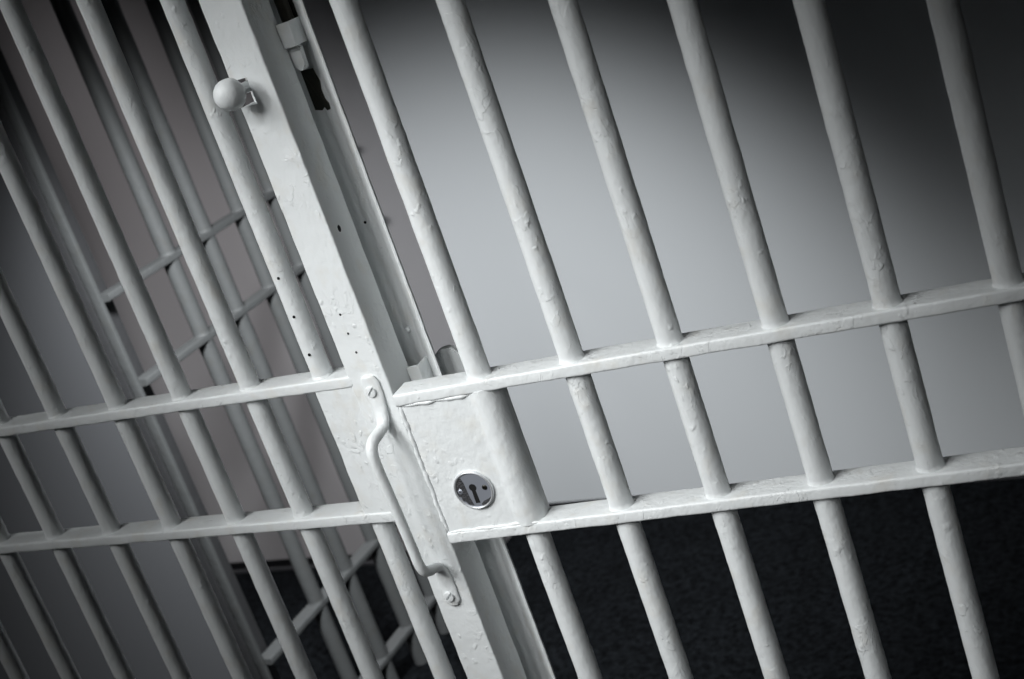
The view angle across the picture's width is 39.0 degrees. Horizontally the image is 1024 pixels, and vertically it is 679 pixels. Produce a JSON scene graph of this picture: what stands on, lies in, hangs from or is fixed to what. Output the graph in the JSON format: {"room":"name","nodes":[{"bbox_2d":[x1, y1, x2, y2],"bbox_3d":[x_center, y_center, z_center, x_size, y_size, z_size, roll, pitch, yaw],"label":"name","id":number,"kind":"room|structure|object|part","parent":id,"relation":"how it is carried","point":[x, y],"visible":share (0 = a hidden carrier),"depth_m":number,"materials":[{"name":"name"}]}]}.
{"room":"prison interior","nodes":[
{"label":"prison interior","id":0,"kind":"room"},
{"bbox_2d":[0,173,231,678],"bbox_3d":[-1.806,-0.203,3.044,2.244,2.750,0.037,-9,21,30],"label":"wall","id":1,"kind":"structure","parent":0,"point":[23,270],"depth_m":2.81,"materials":[{"name":"grey paint"}]},
{"bbox_2d":[0,0,510,562],"bbox_3d":[-1.394,-0.615,3.815,2.285,2.750,0.286,-9,21,30],"label":"wall","id":2,"kind":"structure","parent":0,"point":[41,14],"depth_m":3.52,"materials":[{"name":"grey paint"}]},
{"bbox_2d":[230,551,410,573],"bbox_3d":[-1.023,0.667,4.117,2.285,0.030,0.017,-9,21,30],"label":"baseboard","id":3,"kind":"structure","parent":2,"relation":"attached to","point":[279,564],"depth_m":3.88,"materials":[{"name":"black"}]},
{"bbox_2d":[235,478,1023,678],"bbox_3d":[-0.001,1.247,1.603,6.400,0.100,4.400,-9,21,30],"label":"floor","id":4,"kind":"structure","parent":0,"point":[892,534],"depth_m":3.01,"materials":[{"name":"carpet"}]},
{"bbox_2d":[0,70,161,397],"bbox_3d":[-0.751,-0.175,2.479,0.035,0.602,0.081,-9,21,30],"label":"metal bar","id":5,"kind":"object","parent":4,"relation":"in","point":[136,383],"depth_m":2.49,"materials":[{"name":"grey paint"}]},
{"bbox_2d":[49,0,231,385],"bbox_3d":[-0.688,-0.237,2.604,0.035,0.762,0.121,-9,21,30],"label":"metal bar","id":6,"kind":"object","parent":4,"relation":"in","point":[204,342],"depth_m":2.62,"materials":[{"name":"grey paint"}]},
{"bbox_2d":[0,48,280,678],"bbox_3d":[-0.840,-0.333,2.465,0.052,2.730,0.052,-9,21,30],"label":"post","id":7,"kind":"object","parent":4,"relation":"on","point":[5,70],"visible":0.5,"depth_m":2.57,"materials":[{"name":"white metal"}]},
{"bbox_2d":[144,415,199,516],"bbox_3d":[-0.623,0.231,2.594,0.035,0.215,0.026,-9,21,30],"label":"metal bar","id":8,"kind":"object","parent":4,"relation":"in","point":[152,423],"depth_m":2.61,"materials":[{"name":"grey paint"}]},
{"bbox_2d":[101,0,309,378],"bbox_3d":[-0.590,-0.268,2.780,0.035,0.819,0.150,-9,21,30],"label":"metal bar","id":9,"kind":"object","parent":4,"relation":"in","point":[239,309],"depth_m":2.78,"materials":[{"name":"grey paint"}]},
{"bbox_3d":[-0.538,-0.252,2.863,0.035,0.014,0.857,-9,21,30],"label":"cross rail","id":10,"kind":"part","parent":9,"relation":"part of","materials":[{"name":"white metal"}]},
{"bbox_3d":[-0.486,-0.103,2.914,0.035,0.014,0.857,-9,21,30],"label":"cross rail","id":11,"kind":"part","parent":9,"relation":"part of","materials":[{"name":"white metal"}]},
{"bbox_2d":[198,537,283,678],"bbox_3d":[-0.515,0.493,2.710,0.035,0.327,0.081,-9,21,30],"label":"metal bar","id":12,"kind":"object","parent":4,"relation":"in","point":[272,653],"depth_m":2.72,"materials":[{"name":"grey paint"}]},
{"bbox_2d":[224,403,284,509],"bbox_3d":[-0.509,0.229,2.788,0.035,0.248,0.046,-9,21,30],"label":"metal bar","id":13,"kind":"object","parent":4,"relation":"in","point":[236,414],"depth_m":2.79,"materials":[{"name":"grey paint"}]},
{"bbox_2d":[0,0,526,678],"bbox_3d":[-0.576,0.145,1.789,1.071,2.010,0.090,-9,21,30],"label":"gate","id":14,"kind":"object","parent":4,"relation":"on","point":[366,425],"visible":1,"depth_m":1.60,"materials":[{"name":"white metal"}]},
{"bbox_3d":[-0.581,0.102,1.790,0.977,0.014,0.035,-9,21,30],"label":"cross rail","id":15,"kind":"part","parent":14,"relation":"part of","materials":[{"name":"white metal"}]},
{"bbox_3d":[-0.528,0.250,1.842,0.977,0.014,0.035,-9,21,30],"label":"cross rail","id":16,"kind":"part","parent":14,"relation":"part of","materials":[{"name":"white metal"}]},
{"bbox_3d":[-0.275,-0.238,1.408,0.032,0.032,0.032,-9,21,30],"label":"bolt knob","id":17,"kind":"part","parent":14,"relation":"part of","materials":[{"name":"white paint"}]},
{"bbox_3d":[-0.262,-0.251,1.432,0.012,0.013,0.040,-9,21,30],"label":"stem","id":18,"kind":"part","parent":14,"relation":"part of","materials":[{"name":"white paint"}]},
{"bbox_3d":[-0.164,0.120,1.577,0.054,0.156,0.012,-9,21,30],"label":"strike plate","id":19,"kind":"part","parent":14,"relation":"part of","materials":[{"name":"white paint"}]},
{"bbox_3d":[-0.130,0.069,1.552,0.050,2.010,0.044,-9,21,30],"label":"lock post","id":20,"kind":"part","parent":14,"relation":"part of","materials":[{"name":"white metal"}]},
{"bbox_3d":[-0.116,0.175,1.546,0.026,0.288,0.047,-9,21,30],"label":"pull handle","id":21,"kind":"part","parent":14,"relation":"part of","materials":[{"name":"white paint"}]},
{"bbox_2d":[231,104,343,367],"bbox_3d":[-0.468,-0.197,2.969,0.035,0.581,0.054,-9,21,30],"label":"metal bar","id":22,"kind":"object","parent":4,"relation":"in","point":[269,195],"depth_m":2.97,"materials":[{"name":"grey paint"}]},
{"bbox_2d":[268,397,325,505],"bbox_3d":[-0.444,0.229,2.901,0.035,0.261,0.043,-9,21,30],"label":"metal bar","id":23,"kind":"object","parent":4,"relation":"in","point":[278,406],"depth_m":2.90,"materials":[{"name":"grey paint"}]},
{"bbox_2d":[278,530,362,678],"bbox_3d":[-0.409,0.551,2.877,0.035,0.389,0.121,-9,21,30],"label":"metal bar","id":24,"kind":"object","parent":4,"relation":"in","point":[317,599],"depth_m":2.89,"materials":[{"name":"grey paint"}]},
{"bbox_3d":[-0.296,0.433,3.100,0.035,0.014,0.857,-9,21,30],"label":"cross rail","id":25,"kind":"part","parent":24,"relation":"part of","materials":[{"name":"grey metal"}]},
{"bbox_2d":[305,393,358,501],"bbox_3d":[-0.386,0.227,3.000,0.035,0.267,0.033,-9,21,30],"label":"metal bar","id":26,"kind":"object","parent":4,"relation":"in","point":[330,442],"depth_m":3.01,"materials":[{"name":"grey paint"}]},
{"bbox_2d":[322,523,426,678],"bbox_3d":[-0.301,0.548,3.062,0.035,0.433,0.150,-9,21,30],"label":"metal bar","id":27,"kind":"object","parent":4,"relation":"in","point":[347,566],"depth_m":3.06,"materials":[{"name":"grey paint"}]},
{"bbox_3d":[-0.227,0.628,3.167,0.035,0.014,0.857,-9,21,30],"label":"cross rail","id":28,"kind":"part","parent":27,"relation":"part of","materials":[{"name":"white metal"}]},
{"bbox_2d":[269,0,1023,678],"bbox_3d":[0.293,0.003,1.351,0.958,2.000,0.104,-10,20,26],"label":"gate","id":29,"kind":"object","parent":4,"relation":"on","point":[457,411],"visible":0.98,"depth_m":1.37,"materials":[{"name":"white metal"}]},
{"bbox_3d":[-0.267,-0.445,1.389,0.013,0.327,0.013,-10,20,26],"label":"bolt rod","id":30,"kind":"part","parent":29,"relation":"part of","materials":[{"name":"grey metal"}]},
{"bbox_3d":[0.290,-0.018,1.301,0.914,0.014,0.035,-10,20,26],"label":"cross rail","id":31,"kind":"part","parent":29,"relation":"part of","materials":[{"name":"white metal"}]},
{"bbox_3d":[0.343,0.130,1.352,0.912,0.014,0.035,-10,20,26],"label":"cross rail","id":32,"kind":"part","parent":29,"relation":"part of","materials":[{"name":"white metal"}]},
{"bbox_2d":[358,0,1023,502],"bbox_3d":[1.383,-1.070,2.289,4.115,2.750,0.100,-9,21,30],"label":"wall","id":33,"kind":"structure","parent":0,"point":[889,58],"depth_m":3.13,"materials":[{"name":"grey paint"}]},
{"bbox_2d":[548,476,1023,506],"bbox_3d":[1.792,0.172,2.666,4.115,0.030,0.014,-9,21,30],"label":"baseboard","id":34,"kind":"structure","parent":33,"relation":"attached to","point":[1016,477],"depth_m":3.60,"materials":[{"name":"black"}]}
]}

